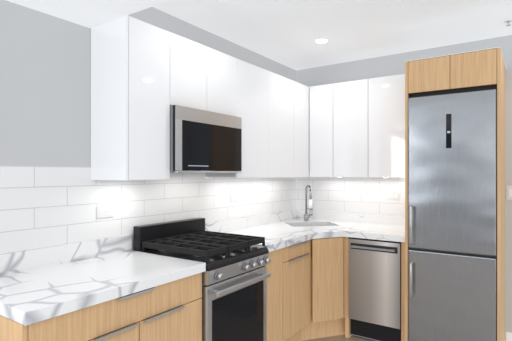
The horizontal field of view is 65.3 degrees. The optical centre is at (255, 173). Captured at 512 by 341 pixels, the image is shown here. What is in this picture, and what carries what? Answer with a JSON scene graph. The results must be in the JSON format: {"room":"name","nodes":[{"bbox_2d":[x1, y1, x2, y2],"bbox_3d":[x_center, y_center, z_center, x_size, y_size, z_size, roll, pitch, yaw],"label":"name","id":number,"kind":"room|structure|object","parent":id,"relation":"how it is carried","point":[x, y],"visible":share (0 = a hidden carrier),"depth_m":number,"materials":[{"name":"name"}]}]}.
{"room":"kitchen","nodes":[
{"label":"kitchen","id":0,"kind":"room"},
{"bbox_2d":[6,0,169,27],"bbox_3d":[-0.366,-1.070,-0.472,4.200,0.428,3.977,0,0,34],"label":"ceiling","id":1,"kind":"structure","parent":0,"point":[89,13],"depth_m":2.07,"materials":[{"name":"white paint"}]},
{"bbox_2d":[0,0,295,250],"bbox_3d":[-1.429,0.066,1.783,0.100,2.700,6.700,0,0,34],"label":"wall","id":2,"kind":"structure","parent":0,"point":[45,89],"depth_m":2.16,"materials":[{"name":"grey paint"}]},
{"bbox_2d":[91,15,174,180],"bbox_3d":[-0.751,-0.420,2.399,0.322,0.894,0.326,0,0,34],"label":"upper cabinet","id":3,"kind":"object","parent":2,"relation":"attached to","point":[144,76],"depth_m":2.28,"materials":[{"name":"white laminate"}]},
{"bbox_2d":[0,165,295,253],"bbox_3d":[-0.567,0.178,2.948,0.008,0.434,3.598,0,0,34],"label":"tile","id":4,"kind":"structure","parent":2,"relation":"attached to","point":[44,206],"depth_m":2.43,"materials":[{"name":"white tile"}]},
{"bbox_2d":[97,205,113,218],"bbox_3d":[-0.914,0.234,2.424,0.008,0.072,0.116,0,0,34],"label":"electrical outlet","id":5,"kind":"object","parent":4,"relation":"attached to","point":[105,211],"visible":1,"depth_m":2.42,"materials":[{"name":"white plastic"}]},
{"bbox_2d":[175,34,210,111],"bbox_3d":[-0.564,-0.643,2.673,0.322,0.448,0.338,0,0,34],"label":"upper cabinet","id":6,"kind":"object","parent":2,"relation":"attached to","point":[192,59],"depth_m":2.61,"materials":[{"name":"white laminate"}]},
{"bbox_2d":[170,105,241,172],"bbox_3d":[-0.446,-0.210,2.800,0.372,0.412,0.674,0,0,34],"label":"microwave","id":7,"kind":"object","parent":6,"relation":"attached to","point":[202,141],"visible":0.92,"depth_m":2.64,"materials":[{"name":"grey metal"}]},
{"bbox_2d":[211,48,238,116],"bbox_3d":[-0.372,-0.643,2.954,0.322,0.448,0.342,0,0,34],"label":"upper cabinet","id":8,"kind":"object","parent":2,"relation":"attached to","point":[224,67],"depth_m":2.88,"materials":[{"name":"white laminate"}]},
{"bbox_2d":[206,59,294,177],"bbox_3d":[-0.027,-0.420,3.459,0.322,0.894,0.882,0,0,34],"label":"upper cabinet","id":9,"kind":"object","parent":2,"relation":"attached to","point":[266,98],"depth_m":3.33,"materials":[{"name":"white laminate"}]},
{"bbox_2d":[295,82,308,176],"bbox_3d":[0.308,-0.420,3.950,0.322,0.894,0.306,0,0,34],"label":"upper cabinet","id":10,"kind":"object","parent":2,"relation":"attached to","point":[301,91],"depth_m":3.86,"materials":[{"name":"white laminate"}]},
{"bbox_2d":[153,0,511,69],"bbox_3d":[1.467,-1.214,2.212,4.200,0.140,2.523,0,0,34],"label":"ceiling","id":11,"kind":"structure","parent":0,"point":[287,33],"depth_m":3.07,"materials":[{"name":"white paint"}]},
{"bbox_2d":[314,38,328,43],"bbox_3d":[0.567,-1.141,3.447,0.124,0.005,0.124,0,0,34],"label":"recessed light","id":12,"kind":"object","parent":11,"relation":"in","point":[320,41],"visible":1,"depth_m":3.45,"materials":[{"name":"white plastic"}]},
{"bbox_2d":[504,20,511,25],"bbox_3d":[1.896,-1.127,2.999,0.060,0.034,0.060,0,0,34],"label":"sprinkler","id":13,"kind":"object","parent":11,"relation":"attached to","point":[508,22],"visible":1,"depth_m":3.00,"materials":[{"name":"white metal"}]},
{"bbox_2d":[303,334,373,340],"bbox_3d":[0.346,1.466,0.570,4.400,0.100,6.700,0,0,34],"label":"floor","id":14,"kind":"structure","parent":0,"point":[342,338],"depth_m":3.40,"materials":[{"name":"brown wood"}]},
{"bbox_2d":[0,273,201,340],"bbox_3d":[-0.823,0.981,2.006,0.647,0.870,0.959,0,0,34],"label":"base cabinet","id":15,"kind":"object","parent":14,"relation":"on","point":[171,311],"visible":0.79,"depth_m":1.84,"materials":[{"name":"brown wood"}]},
{"bbox_2d":[0,235,205,325],"bbox_3d":[-0.820,0.470,2.004,0.654,0.148,0.963,0,0,34],"label":"countertop","id":16,"kind":"structure","parent":15,"relation":"on","point":[40,284],"depth_m":1.95,"materials":[{"name":"stone"}]},
{"bbox_2d":[133,218,270,340],"bbox_3d":[-0.336,0.878,2.640,0.679,1.075,0.626,0,0,34],"label":"range","id":17,"kind":"object","parent":14,"relation":"on","point":[235,275],"visible":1,"depth_m":2.50,"materials":[{"name":"silver metal"}]},
{"bbox_2d":[265,240,309,340],"bbox_3d":[0.002,0.981,3.213,0.647,0.870,0.689,0,0,34],"label":"base cabinet","id":18,"kind":"object","parent":14,"relation":"on","point":[288,298],"visible":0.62,"depth_m":3.03,"materials":[{"name":"brown wood"}]},
{"bbox_2d":[300,237,344,340],"bbox_3d":[0.528,0.981,3.826,0.823,0.870,0.913,0,0,34],"label":"base cabinet","id":19,"kind":"object","parent":14,"relation":"on","point":[327,287],"visible":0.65,"depth_m":3.39,"materials":[{"name":"brown wood"}]},
{"bbox_2d":[205,209,347,251],"bbox_3d":[0.339,0.470,3.535,0.840,0.148,1.606,0,0,34],"label":"countertop","id":20,"kind":"structure","parent":19,"relation":"on","point":[282,229],"depth_m":3.53,"materials":[{"name":"stone"}]},
{"bbox_2d":[304,185,312,220],"bbox_3d":[0.550,0.308,4.149,0.139,0.375,0.151,0,0,34],"label":"faucet","id":21,"kind":"object","parent":20,"relation":"on","point":[307,216],"visible":1,"depth_m":4.17,"materials":[{"name":"silver metal"}]},
{"bbox_2d":[328,212,404,241],"bbox_3d":[1.086,0.470,3.602,0.678,0.148,0.654,0,0,34],"label":"countertop","id":22,"kind":"structure","parent":19,"relation":"on","point":[386,227],"depth_m":3.76,"materials":[{"name":"stone"}]},
{"bbox_2d":[348,237,400,340],"bbox_3d":[1.134,0.980,3.537,0.431,0.872,0.670,0,0,34],"label":"dishwasher","id":23,"kind":"object","parent":14,"relation":"on","point":[374,290],"visible":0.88,"depth_m":3.29,"materials":[{"name":"grey metal"}]},
{"bbox_2d":[345,237,404,340],"bbox_3d":[1.161,0.981,3.566,0.514,0.870,0.630,0,0,34],"label":"surround","id":24,"kind":"object","parent":14,"relation":"on","point":[347,327],"visible":0.15,"depth_m":3.43,"materials":[{"name":"brown wood"}]},
{"bbox_2d":[408,89,496,340],"bbox_3d":[1.586,0.416,3.166,0.587,2.000,0.734,0,0,34],"label":"refrigerator","id":25,"kind":"object","parent":14,"relation":"on","point":[452,216],"visible":0.98,"depth_m":2.90,"materials":[{"name":"grey metal"}]},
{"bbox_2d":[405,47,504,340],"bbox_3d":[1.617,0.272,3.213,0.634,2.287,0.698,0,0,34],"label":"surround","id":26,"kind":"object","parent":14,"relation":"on","point":[477,70],"visible":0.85,"depth_m":2.93,"materials":[{"name":"brown wood"}]},
{"bbox_2d":[296,35,511,340],"bbox_3d":[2.248,0.066,3.267,4.300,2.700,0.100,0,0,34],"label":"wall","id":27,"kind":"structure","parent":0,"point":[384,66],"depth_m":3.54,"materials":[{"name":"grey paint"}]},
{"bbox_2d":[296,177,404,214],"bbox_3d":[0.999,0.178,4.054,1.330,0.434,0.008,0,0,34],"label":"tile","id":28,"kind":"structure","parent":27,"relation":"attached to","point":[358,194],"depth_m":4.06,"materials":[{"name":"white tile"}]},
{"bbox_2d":[388,192,399,199],"bbox_3d":[1.319,0.216,3.825,0.116,0.072,0.008,0,0,34],"label":"electrical outlet","id":29,"kind":"object","parent":28,"relation":"attached to","point":[393,195],"visible":1,"depth_m":3.82,"materials":[{"name":"white plastic"}]},
{"bbox_2d":[309,74,404,177],"bbox_3d":[1.040,-0.415,3.834,1.016,0.904,0.322,0,0,34],"label":"upper cabinet","id":30,"kind":"object","parent":27,"relation":"attached to","point":[356,128],"visible":0.88,"depth_m":3.70,"materials":[{"name":"white laminate"}]},
{"bbox_2d":[506,332,511,340],"bbox_3d":[2.991,1.366,2.688,2.220,0.100,0.014,0,0,34],"label":"baseboard","id":31,"kind":"structure","parent":27,"relation":"attached to","point":[508,336],"depth_m":3.30,"materials":[{"name":"white paint"}]},
{"bbox_2d":[506,186,511,199],"bbox_3d":[2.108,0.160,3.296,0.072,0.116,0.009,0,0,34],"label":"light switch","id":32,"kind":"object","parent":27,"relation":"attached to","point":[508,192],"visible":1,"depth_m":3.30,"materials":[{"name":"white plastic"}]}
]}

